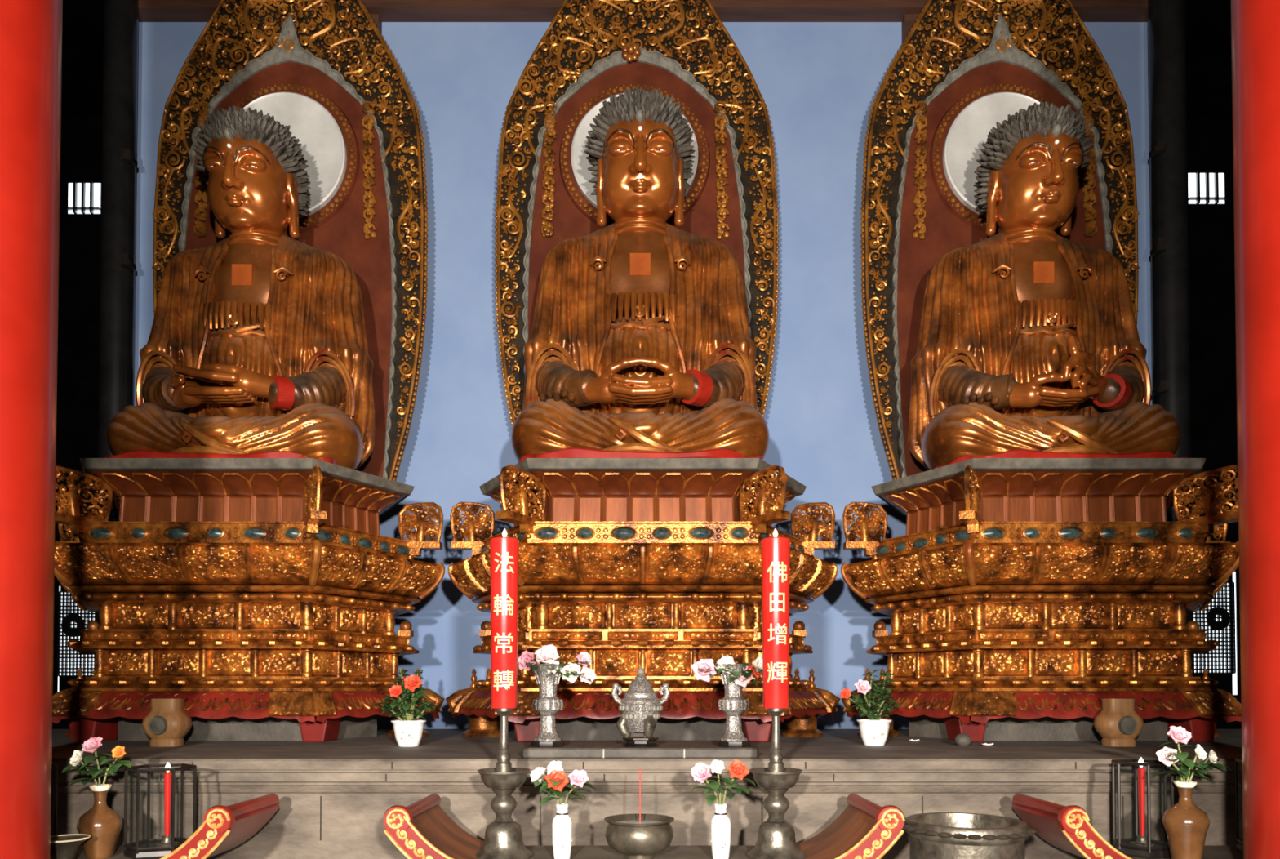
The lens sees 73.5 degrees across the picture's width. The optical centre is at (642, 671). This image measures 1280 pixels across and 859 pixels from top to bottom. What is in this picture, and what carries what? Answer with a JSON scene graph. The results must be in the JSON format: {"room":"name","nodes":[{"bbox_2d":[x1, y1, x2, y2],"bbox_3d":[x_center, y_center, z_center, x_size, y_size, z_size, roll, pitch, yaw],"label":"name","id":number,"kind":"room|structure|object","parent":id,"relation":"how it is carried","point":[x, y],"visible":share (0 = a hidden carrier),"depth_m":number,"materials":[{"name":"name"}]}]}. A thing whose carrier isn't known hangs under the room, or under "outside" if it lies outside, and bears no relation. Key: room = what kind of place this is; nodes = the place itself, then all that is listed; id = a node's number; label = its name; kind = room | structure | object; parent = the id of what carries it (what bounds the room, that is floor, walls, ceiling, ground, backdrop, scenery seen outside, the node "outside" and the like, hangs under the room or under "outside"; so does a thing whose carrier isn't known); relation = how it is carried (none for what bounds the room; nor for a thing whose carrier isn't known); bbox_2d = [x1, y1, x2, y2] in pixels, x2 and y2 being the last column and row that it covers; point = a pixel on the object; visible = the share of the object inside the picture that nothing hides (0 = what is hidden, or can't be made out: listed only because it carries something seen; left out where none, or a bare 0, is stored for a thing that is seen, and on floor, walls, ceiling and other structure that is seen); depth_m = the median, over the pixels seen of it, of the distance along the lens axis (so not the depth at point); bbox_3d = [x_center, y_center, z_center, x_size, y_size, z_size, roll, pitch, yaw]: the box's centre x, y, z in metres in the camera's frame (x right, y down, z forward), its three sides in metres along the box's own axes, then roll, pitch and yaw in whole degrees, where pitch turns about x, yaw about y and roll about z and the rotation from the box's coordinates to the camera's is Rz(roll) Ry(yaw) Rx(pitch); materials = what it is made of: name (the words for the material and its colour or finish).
{"room":"house of worship","nodes":[
{"label":"house of worship","id":0,"kind":"room"},
{"bbox_2d":[88,470,405,515],"bbox_3d":[-3.170,-1.353,6.909,2.505,0.136,1.621,0,-1,0],"label":"pedestal top","id":1,"kind":"object","parent":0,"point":[339,490],"depth_m":6.28,"materials":[{"name":"brown wood"}]},
{"bbox_2d":[133,21,1152,728],"bbox_3d":[0.020,-2.494,8.329,9.880,8.635,0.150,0,-1,0],"label":"wall","id":2,"kind":"structure","parent":0,"point":[819,83],"depth_m":8.28,"materials":[{"name":"blue paint"}]},
{"bbox_2d":[369,13,382,36],"bbox_3d":[-3.004,-5.242,8.262,0.935,2.142,0.100,0,-1,0],"label":"trim","id":3,"kind":"structure","parent":2,"relation":"attached to","point":[376,19],"depth_m":8.23,"materials":[{"name":"brown wood"}]},
{"bbox_2d":[137,0,1147,22],"bbox_3d":[0.020,-6.664,8.251,9.840,0.700,0.180,0,-1,0],"label":"ceiling beam","id":4,"kind":"structure","parent":2,"relation":"attached to","point":[149,11],"depth_m":8.19,"materials":[{"name":"brown wood"}]},
{"bbox_2d":[901,13,919,45],"bbox_3d":[2.976,-5.242,8.262,0.921,2.142,0.100,0,-1,0],"label":"trim","id":5,"kind":"structure","parent":2,"relation":"attached to","point":[908,20],"depth_m":8.23,"materials":[{"name":"brown wood"}]},
{"bbox_2d":[487,470,798,510],"bbox_3d":[0.000,-1.353,6.909,2.505,0.136,1.621,0,-1,0],"label":"pedestal","id":6,"kind":"object","parent":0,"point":[549,484],"depth_m":6.25,"materials":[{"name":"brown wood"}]},
{"bbox_2d":[52,117,1241,728],"bbox_3d":[0.000,-2.854,11.762,20.000,9.500,0.200,0,-1,0],"label":"wall","id":7,"kind":"structure","parent":0,"point":[1211,268],"depth_m":11.70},
{"bbox_2d":[57,591,95,676],"bbox_3d":[-7.631,-0.512,11.621,0.558,1.163,0.065,0,-1,0],"label":"window","id":8,"kind":"structure","parent":7,"relation":"in","point":[71,619],"depth_m":11.59,"materials":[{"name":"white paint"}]},
{"bbox_2d":[66,181,100,213],"bbox_3d":[-7.654,-6.484,11.743,0.454,0.436,0.070,0,-1,0],"label":"window","id":9,"kind":"structure","parent":7,"relation":"in","point":[84,197],"depth_m":11.76,"materials":[{"name":"black paint"}]},
{"bbox_2d":[1188,170,1226,204],"bbox_3d":[7.725,-6.623,11.746,0.505,0.436,0.070,0,-1,0],"label":"window","id":10,"kind":"structure","parent":7,"relation":"in","point":[1206,188],"depth_m":11.76,"materials":[{"name":"black paint"}]},
{"bbox_2d":[1193,581,1235,673],"bbox_3d":[7.724,-0.595,11.623,0.581,1.251,0.065,0,-1,0],"label":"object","id":11,"kind":"structure","parent":7,"relation":"in","point":[1216,618],"depth_m":11.60,"materials":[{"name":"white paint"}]},
{"bbox_2d":[1232,571,1237,694],"bbox_3d":[8.018,-0.522,11.643,0.072,1.666,0.020,0,-1,0],"label":"window","id":12,"kind":"structure","parent":7,"relation":"in","point":[1234,675],"depth_m":11.62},
{"bbox_2d":[61,0,1232,117],"bbox_3d":[0.000,-7.900,2.466,20.400,0.200,20.600,0,-1,0],"label":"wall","id":13,"kind":"structure","parent":0,"point":[1208,45],"depth_m":10.68,"materials":[{"name":"black"}]},
{"bbox_2d":[880,470,1198,515],"bbox_3d":[3.170,-1.353,6.909,2.505,0.136,1.621,0,-1,0],"label":"pedestal","id":14,"kind":"object","parent":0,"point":[945,490],"depth_m":6.28,"materials":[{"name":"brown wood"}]},
{"bbox_3d":[0.000,1.747,2.214,20.000,0.100,20.500,0,-1,0],"label":"floor","id":15,"kind":"structure","parent":0,"visible":0},
{"bbox_2d":[0,0,62,858],"bbox_3d":[-2.739,-3.027,3.514,0.870,9.500,0.870,0,-1,0],"label":"column","id":16,"kind":"structure","parent":15,"relation":"on","point":[31,30],"depth_m":3.41,"materials":[{"name":"paint"}]},
{"bbox_2d":[50,793,279,858],"bbox_3d":[-3.000,1.170,4.112,2.336,1.133,0.630,0,-1,0],"label":"altar table","id":17,"kind":"object","parent":15,"relation":"on","point":[223,828],"visible":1,"depth_m":3.99,"materials":[{"name":"red paint"}]},
{"bbox_2d":[50,833,90,858],"bbox_3d":[-2.639,0.822,3.914,0.200,0.131,0.200,0,-1,0],"label":"dish","id":18,"kind":"object","parent":17,"relation":"on","point":[63,846],"visible":0.8,"depth_m":3.88,"materials":[{"name":"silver metal"}]},
{"bbox_2d":[76,783,122,858],"bbox_3d":[-2.607,0.718,4.116,0.188,0.347,0.188,0,-1,0],"label":"vase","id":19,"kind":"object","parent":17,"relation":"on","point":[104,824],"visible":0.98,"depth_m":4.07,"materials":[{"name":"brown ceramic"}]},
{"bbox_2d":[62,749,102,787],"bbox_3d":[-2.684,0.486,4.112,0.161,0.224,0.180,0,-1,0],"label":"flower","id":20,"kind":"object","parent":19,"relation":"in","point":[77,757],"visible":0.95,"depth_m":4.11,"materials":[{"name":"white plant"}]},
{"bbox_2d":[79,736,119,785],"bbox_3d":[-2.613,0.454,4.109,0.162,0.285,0.159,-1,-1,23],"label":"flower","id":21,"kind":"object","parent":19,"relation":"in","point":[91,744],"visible":0.99,"depth_m":4.11,"materials":[{"name":"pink plant"}]},
{"bbox_2d":[86,745,132,785],"bbox_3d":[-2.540,0.475,4.101,0.210,0.243,0.143,0,-1,0],"label":"flower","id":22,"kind":"object","parent":19,"relation":"in","point":[118,751],"visible":0.99,"depth_m":4.11,"materials":[{"name":"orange plant"}]},
{"bbox_2d":[123,763,196,858],"bbox_3d":[-2.367,0.679,4.207,0.315,0.431,0.273,0,-1,-20],"label":"glass lantern","id":23,"kind":"object","parent":17,"relation":"on","point":[146,848],"visible":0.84,"depth_m":4.15,"materials":[{"name":"metal"}]},
{"bbox_2d":[155,762,178,846],"bbox_3d":[-2.333,0.647,4.207,0.104,0.404,0.104,0,-1,0],"label":"candle","id":24,"kind":"object","parent":23,"relation":"in","point":[166,838],"visible":0.84,"depth_m":4.20,"materials":[{"name":"red wax"}]},
{"bbox_2d":[382,793,905,858],"bbox_3d":[0.005,1.170,4.112,2.336,1.133,0.630,0,-1,0],"label":"altar table","id":25,"kind":"object","parent":15,"relation":"on","point":[421,828],"visible":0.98,"depth_m":4.06,"materials":[{"name":"red paint"}]},
{"bbox_2d":[475,707,533,858],"bbox_3d":[-0.671,0.534,4.140,0.280,0.716,0.280,0,-1,0],"label":"candlestick","id":26,"kind":"object","parent":25,"relation":"on","point":[503,839],"visible":0.98,"depth_m":4.08,"materials":[{"name":"grey metal"}]},
{"bbox_2d":[489,528,519,708],"bbox_3d":[-0.671,-0.258,4.156,0.139,0.870,0.140,0,-1,0],"label":"candle","id":27,"kind":"object","parent":26,"relation":"on","point":[504,551],"visible":1,"depth_m":4.10,"materials":[{"name":"red wax"}]},
{"bbox_2d":[551,803,572,858],"bbox_3d":[-0.380,0.757,4.035,0.096,0.267,0.094,0,-1,0],"label":"porcelain vase","id":28,"kind":"object","parent":25,"relation":"on","point":[562,824],"visible":1,"depth_m":4.00,"materials":[{"name":"ceramic"}]},
{"bbox_2d":[529,766,561,804],"bbox_3d":[-0.452,0.560,4.038,0.158,0.228,0.184,0,-1,0],"label":"flower","id":29,"kind":"object","parent":28,"relation":"in","point":[535,774],"visible":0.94,"depth_m":4.01,"materials":[{"name":"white plant"}]},
{"bbox_2d":[539,769,568,805],"bbox_3d":[-0.424,0.565,3.993,0.162,0.216,0.133,0,-1,0],"label":"flower","id":30,"kind":"object","parent":28,"relation":"in","point":[561,775],"visible":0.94,"depth_m":3.97,"materials":[{"name":"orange plant"}]},
{"bbox_2d":[537,760,574,802],"bbox_3d":[-0.398,0.544,3.995,0.164,0.256,0.156,0,-1,20],"label":"flower","id":31,"kind":"object","parent":28,"relation":"in","point":[553,765],"visible":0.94,"depth_m":4.00,"materials":[{"name":"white plant"}]},
{"bbox_2d":[564,769,599,804],"bbox_3d":[-0.288,0.566,4.021,0.175,0.215,0.096,0,-1,-17],"label":"flower","id":32,"kind":"object","parent":28,"relation":"in","point":[579,778],"visible":0.99,"depth_m":4.01,"materials":[{"name":"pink plant"}]},
{"bbox_2d":[604,813,674,858],"bbox_3d":[-0.017,0.798,4.104,0.336,0.188,0.336,0,-1,0],"label":"bowl","id":33,"kind":"object","parent":25,"relation":"on","point":[624,833],"visible":1,"depth_m":3.99,"materials":[{"name":"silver metal"}]},
{"bbox_2d":[639,767,640,822],"bbox_3d":[-0.013,0.593,4.109,0.006,0.267,0.006,0,-1,-22],"label":"incense stick","id":34,"kind":"object","parent":33,"relation":"on","point":[639,767],"visible":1,"depth_m":4.11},
{"bbox_2d":[710,803,730,858],"bbox_3d":[0.367,0.757,4.035,0.096,0.267,0.094,0,-1,0],"label":"porcelain vase","id":35,"kind":"object","parent":25,"relation":"on","point":[720,841],"visible":1,"depth_m":4.00,"materials":[{"name":"ceramic"}]},
{"bbox_2d":[690,761,724,804],"bbox_3d":[0.312,0.549,4.021,0.177,0.250,0.151,-1,-2,38],"label":"flower","id":36,"kind":"object","parent":35,"relation":"in","point":[700,772],"visible":1,"depth_m":4.00,"materials":[{"name":"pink plant"}]},
{"bbox_2d":[698,759,737,804],"bbox_3d":[0.344,0.543,4.012,0.207,0.259,0.106,-1,-1,27],"label":"flower","id":37,"kind":"object","parent":35,"relation":"in","point":[717,766],"visible":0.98,"depth_m":4.01,"materials":[{"name":"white plant"}]},
{"bbox_2d":[716,759,755,804],"bbox_3d":[0.431,0.541,3.995,0.164,0.265,0.180,-1,-1,29],"label":"flower","id":38,"kind":"object","parent":35,"relation":"in","point":[737,769],"visible":1,"depth_m":3.98,"materials":[{"name":"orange plant"}]},
{"bbox_2d":[746,707,805,858],"bbox_3d":[0.644,0.534,4.140,0.280,0.716,0.280,0,-1,0],"label":"candlestick","id":39,"kind":"object","parent":25,"relation":"on","point":[776,839],"visible":0.98,"depth_m":4.08,"materials":[{"name":"grey metal"}]},
{"bbox_2d":[760,528,790,708],"bbox_3d":[0.644,-0.258,4.156,0.139,0.870,0.140,0,-1,0],"label":"candle","id":40,"kind":"object","parent":39,"relation":"on","point":[775,551],"visible":1,"depth_m":4.10,"materials":[{"name":"red wax"}]},
{"bbox_2d":[50,728,1242,858],"bbox_3d":[0.000,1.147,6.387,12.400,1.275,3.580,0,-1,0],"label":"stone platform","id":41,"kind":"object","parent":15,"relation":"on","point":[335,796],"visible":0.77,"depth_m":4.68,"materials":[{"name":"stone"}]},
{"bbox_2d":[94,0,138,654],"bbox_3d":[-4.919,-3.570,8.027,0.448,8.225,0.448,0,-1,0],"label":"pillar","id":42,"kind":"structure","parent":41,"relation":"on","point":[119,163],"depth_m":7.93,"materials":[{"name":"paint"}]},
{"bbox_2d":[52,457,444,746],"bbox_3d":[-3.170,-0.492,6.775,3.157,2.017,2.342,0,-1,0],"label":"pedestal","id":43,"kind":"object","parent":41,"relation":"on","point":[233,598],"visible":0.95,"depth_m":6.15,"materials":[{"name":"gold wood"}]},
{"bbox_2d":[104,105,374,470],"bbox_3d":[-3.166,-2.999,6.907,1.956,3.035,1.508,0,-1,0],"label":"statue","id":44,"kind":"object","parent":43,"relation":"on","point":[256,346],"visible":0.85,"depth_m":6.73,"materials":[{"name":"paint"}]},
{"bbox_2d":[151,0,428,480],"bbox_3d":[-3.200,-4.225,7.759,2.499,5.495,0.202,0,-1,0],"label":"halo","id":45,"kind":"object","parent":43,"relation":"on","point":[323,69],"visible":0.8,"depth_m":7.74,"materials":[{"name":"gold metal"}]},
{"bbox_2d":[373,667,436,746],"bbox_3d":[-1.598,0.235,5.680,0.456,0.518,0.314,0,-1,0],"label":"potted shrub","id":46,"kind":"object","parent":41,"relation":"on","point":[408,731],"visible":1,"depth_m":5.64,"materials":[{"name":"green plant"}]},
{"bbox_2d":[391,719,426,746],"bbox_3d":[-1.557,0.409,5.699,0.228,0.171,0.228,0,-1,0],"label":"pot","id":47,"kind":"object","parent":46,"relation":"attached to","point":[407,732],"depth_m":5.63,"materials":[{"name":"ceramic"}]},
{"bbox_2d":[522,740,757,758],"bbox_3d":[-0.016,0.453,5.041,1.285,0.056,0.742,0,-1,0],"label":"stone slab","id":48,"kind":"object","parent":41,"relation":"on","point":[571,748],"visible":0.81,"depth_m":4.67,"materials":[{"name":"grey stone"}]},
{"bbox_2d":[530,662,564,746],"bbox_3d":[-0.535,0.189,4.827,0.233,0.464,0.224,0,-1,0],"label":"vase","id":49,"kind":"object","parent":48,"relation":"on","point":[548,704],"visible":0.95,"depth_m":4.78,"materials":[{"name":"metal"}]},
{"bbox_2d":[517,650,546,670],"bbox_3d":[-0.604,-0.046,4.775,0.186,0.144,0.141,0,-1,0],"label":"flower","id":50,"kind":"object","parent":49,"relation":"in","point":[526,661],"visible":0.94,"depth_m":4.76,"materials":[{"name":"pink plant"}]},
{"bbox_2d":[533,644,564,671],"bbox_3d":[-0.541,-0.064,4.783,0.166,0.177,0.140,1,-1,-28],"label":"flower","id":51,"kind":"object","parent":49,"relation":"in","point":[548,652],"visible":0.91,"depth_m":4.76,"materials":[{"name":"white plant"}]},
{"bbox_2d":[538,659,561,673],"bbox_3d":[-0.525,-0.025,4.777,0.180,0.102,0.146,0,-1,0],"label":"flower","id":52,"kind":"object","parent":49,"relation":"in","point":[554,661],"visible":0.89,"depth_m":4.75,"materials":[{"name":"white plant"}]},
{"bbox_2d":[545,662,580,682],"bbox_3d":[-0.442,0.006,4.788,0.206,0.116,0.160,0,-1,18],"label":"flower","id":53,"kind":"object","parent":49,"relation":"in","point":[567,671],"visible":0.98,"depth_m":4.76,"materials":[{"name":"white plant"}]},
{"bbox_2d":[559,651,594,671],"bbox_3d":[-0.401,-0.042,4.777,0.273,0.136,0.154,0,-1,0],"label":"flower","id":54,"kind":"object","parent":49,"relation":"in","point":[584,658],"visible":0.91,"depth_m":4.77,"materials":[{"name":"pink plant"}]},
{"bbox_2d":[558,666,595,684],"bbox_3d":[-0.386,0.023,4.816,0.260,0.102,0.162,-1,-1,37],"label":"flower","id":55,"kind":"object","parent":49,"relation":"in","point":[587,675],"visible":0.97,"depth_m":4.76,"materials":[{"name":"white plant"}]},
{"bbox_2d":[611,666,670,746],"bbox_3d":[-0.003,0.194,4.828,0.261,0.452,0.266,-1,-2,41],"label":"incense burner","id":56,"kind":"object","parent":48,"relation":"on","point":[640,707],"visible":1,"depth_m":4.76,"materials":[{"name":"metal"}]},
{"bbox_2d":[714,662,751,746],"bbox_3d":[0.511,0.189,4.827,0.233,0.464,0.224,0,-1,0],"label":"vase","id":57,"kind":"object","parent":48,"relation":"on","point":[733,704],"visible":0.85,"depth_m":4.78,"materials":[{"name":"metal"}]},
{"bbox_2d":[691,658,722,681],"bbox_3d":[0.393,-0.004,4.798,0.264,0.132,0.125,1,-2,-43],"label":"flower","id":58,"kind":"object","parent":57,"relation":"in","point":[704,669],"visible":0.97,"depth_m":4.76,"materials":[{"name":"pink plant"}]},
{"bbox_2d":[715,655,739,677],"bbox_3d":[0.489,-0.025,4.780,0.135,0.124,0.178,-1,-1,30],"label":"flower","id":59,"kind":"object","parent":57,"relation":"in","point":[724,660],"visible":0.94,"depth_m":4.76,"materials":[{"name":"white plant"}]},
{"bbox_2d":[728,666,758,687],"bbox_3d":[0.563,0.028,4.780,0.179,0.122,0.173,0,-1,0],"label":"flower","id":60,"kind":"object","parent":57,"relation":"in","point":[741,680],"visible":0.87,"depth_m":4.75,"materials":[{"name":"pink plant"}]},
{"bbox_2d":[739,663,761,678],"bbox_3d":[0.573,-0.005,4.784,0.162,0.088,0.147,1,-1,-28],"label":"flower","id":61,"kind":"object","parent":57,"relation":"in","point":[753,673],"visible":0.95,"depth_m":4.76,"materials":[{"name":"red plant"}]},
{"bbox_2d":[739,656,762,677],"bbox_3d":[0.606,-0.022,4.774,0.196,0.122,0.163,0,-1,0],"label":"flower","id":62,"kind":"object","parent":57,"relation":"in","point":[757,662],"visible":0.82,"depth_m":4.75,"materials":[{"name":"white plant"}]},
{"bbox_2d":[445,457,839,742],"bbox_3d":[0.000,-0.490,6.873,3.157,2.017,2.146,0,-1,0],"label":"pedestal","id":63,"kind":"object","parent":41,"relation":"on","point":[652,564],"visible":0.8,"depth_m":6.11,"materials":[{"name":"gold wood"}]},
{"bbox_2d":[494,0,778,428],"bbox_3d":[-0.055,-4.226,7.734,2.589,5.495,0.253,0,-1,0],"label":"halo","id":64,"kind":"object","parent":63,"relation":"on","point":[591,51],"visible":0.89,"depth_m":7.75,"materials":[{"name":"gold metal"}]},
{"bbox_2d":[622,41,640,62],"bbox_3d":[-0.104,-5.564,7.678,0.171,0.177,0.087,0,-1,0],"label":"flower","id":65,"kind":"object","parent":64,"relation":"on","point":[631,51],"depth_m":7.68,"materials":[{"name":"gold metal"}]},
{"bbox_2d":[511,86,769,462],"bbox_3d":[-0.016,-3.070,6.900,2.048,3.178,1.579,0,-1,0],"label":"statue","id":66,"kind":"object","parent":63,"relation":"on","point":[640,344],"visible":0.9,"depth_m":6.70,"materials":[{"name":"paint"}]},
{"bbox_2d":[840,669,899,745],"bbox_3d":[1.505,0.240,5.750,0.462,0.512,0.256,0,-1,-17],"label":"potted shrub","id":67,"kind":"object","parent":41,"relation":"on","point":[873,730],"visible":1,"depth_m":5.73,"materials":[{"name":"green plant"}]},
{"bbox_2d":[856,718,892,745],"bbox_3d":[1.558,0.409,5.772,0.231,0.173,0.231,0,-1,0],"label":"pot","id":68,"kind":"object","parent":67,"relation":"attached to","point":[873,731],"depth_m":5.70,"materials":[{"name":"ceramic"}]},
{"bbox_2d":[908,738,919,741],"bbox_3d":[1.945,0.491,6.143,0.080,0.018,0.052,0,-1,0],"label":"fallen leaves","id":69,"kind":"object","parent":41,"relation":"on","point":[911,740],"visible":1,"depth_m":6.13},
{"bbox_2d":[954,733,971,746],"bbox_3d":[2.133,0.455,5.712,0.108,0.090,0.096,0,-1,0],"label":"stone ball","id":70,"kind":"object","parent":41,"relation":"on","point":[961,739],"visible":0.94,"depth_m":5.68,"materials":[{"name":"grey stone"}]},
{"bbox_2d":[982,742,994,745],"bbox_3d":[2.290,0.481,5.689,0.080,0.018,0.052,0,-1,0],"label":"fallen leaves","id":71,"kind":"object","parent":41,"relation":"on","point":[989,743],"visible":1,"depth_m":5.67,"materials":[{"name":"white"}]},
{"bbox_2d":[840,457,1241,746],"bbox_3d":[3.170,-0.492,6.775,3.157,2.017,2.342,0,-1,0],"label":"pedestal","id":72,"kind":"object","parent":41,"relation":"on","point":[1024,598],"visible":0.95,"depth_m":6.14,"materials":[{"name":"gold wood"}]},
{"bbox_2d":[860,0,1139,479],"bbox_3d":[3.240,-4.225,7.759,2.525,5.495,0.202,0,-1,0],"label":"halo","id":73,"kind":"object","parent":72,"relation":"on","point":[963,66],"visible":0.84,"depth_m":7.74,"materials":[{"name":"gold metal"}]},
{"bbox_2d":[907,101,1186,470],"bbox_3d":[3.174,-3.015,6.905,1.976,3.067,1.524,0,-1,0],"label":"statue","id":74,"kind":"object","parent":72,"relation":"on","point":[1029,345],"visible":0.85,"depth_m":6.72,"materials":[{"name":"paint"}]},
{"bbox_2d":[1147,0,1194,676],"bbox_3d":[4.936,-3.570,8.027,0.480,8.225,0.480,0,-1,0],"label":"pillar","id":75,"kind":"structure","parent":41,"relation":"on","point":[1167,154],"depth_m":7.92,"materials":[{"name":"paint"}]},
{"bbox_2d":[902,812,1036,858],"bbox_3d":[1.520,1.218,4.025,0.612,1.036,0.612,0,-1,0],"label":"basin","id":76,"kind":"object","parent":15,"relation":"on","point":[932,835],"visible":0.94,"depth_m":3.85,"materials":[{"name":"grey metal"}]},
{"bbox_2d":[1011,793,1243,858],"bbox_3d":[3.030,1.170,4.112,2.336,1.133,0.630,0,-1,0],"label":"altar table","id":77,"kind":"object","parent":15,"relation":"on","point":[1068,828],"visible":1,"depth_m":4.03,"materials":[{"name":"red paint"}]},
{"bbox_2d":[1111,758,1173,858],"bbox_3d":[2.451,0.666,4.207,0.280,0.455,0.243,0,-1,-11],"label":"glass lantern","id":78,"kind":"object","parent":77,"relation":"on","point":[1161,849],"visible":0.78,"depth_m":4.17,"materials":[{"name":"metal"}]},
{"bbox_2d":[1129,756,1154,846],"bbox_3d":[2.448,0.635,4.208,0.104,0.428,0.104,0,-1,0],"label":"candle","id":79,"kind":"object","parent":78,"relation":"in","point":[1141,840],"visible":0.86,"depth_m":4.20,"materials":[{"name":"red wax"}]},
{"bbox_2d":[1162,780,1209,858],"bbox_3d":[2.518,0.699,3.976,0.188,0.380,0.188,0,-1,0],"label":"vase","id":80,"kind":"object","parent":77,"relation":"on","point":[1186,825],"visible":1,"depth_m":3.92,"materials":[{"name":"brown ceramic"}]},
{"bbox_2d":[1151,746,1191,782],"bbox_3d":[2.455,0.455,3.997,0.176,0.215,0.200,-1,-2,43],"label":"flower","id":81,"kind":"object","parent":80,"relation":"in","point":[1162,753],"visible":0.96,"depth_m":3.97,"materials":[{"name":"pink plant"}]},
{"bbox_2d":[1158,725,1201,782],"bbox_3d":[2.481,0.407,3.969,0.135,0.309,0.166,1,-1,-26],"label":"flower","id":82,"kind":"object","parent":80,"relation":"in","point":[1179,734],"visible":0.98,"depth_m":3.96,"materials":[{"name":"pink plant"}]},
{"bbox_2d":[1173,743,1213,782],"bbox_3d":[2.545,0.450,3.980,0.148,0.225,0.175,1,-1,-31],"label":"flower","id":83,"kind":"object","parent":80,"relation":"in","point":[1200,753],"visible":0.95,"depth_m":3.97,"materials":[{"name":"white plant"}]},
{"bbox_2d":[1173,749,1231,782],"bbox_3d":[2.596,0.462,3.964,0.235,0.201,0.152,0,-1,18],"label":"flower","id":84,"kind":"object","parent":80,"relation":"in","point":[1212,757],"visible":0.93,"depth_m":3.96,"materials":[{"name":"green plant"}]},
{"bbox_2d":[1235,758,1243,853],"bbox_3d":[3.075,0.665,4.207,0.291,0.459,0.252,0,-1,-6],"label":"glass lantern","id":85,"kind":"object","parent":77,"relation":"on","point":[1239,842],"visible":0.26,"depth_m":4.31,"materials":[{"name":"metal"}]},
{"bbox_2d":[1231,0,1279,858],"bbox_3d":[2.772,-3.027,3.514,0.870,9.500,0.870,0,-1,0],"label":"column","id":86,"kind":"structure","parent":15,"relation":"on","point":[1255,24],"depth_m":3.45,"materials":[{"name":"paint"}]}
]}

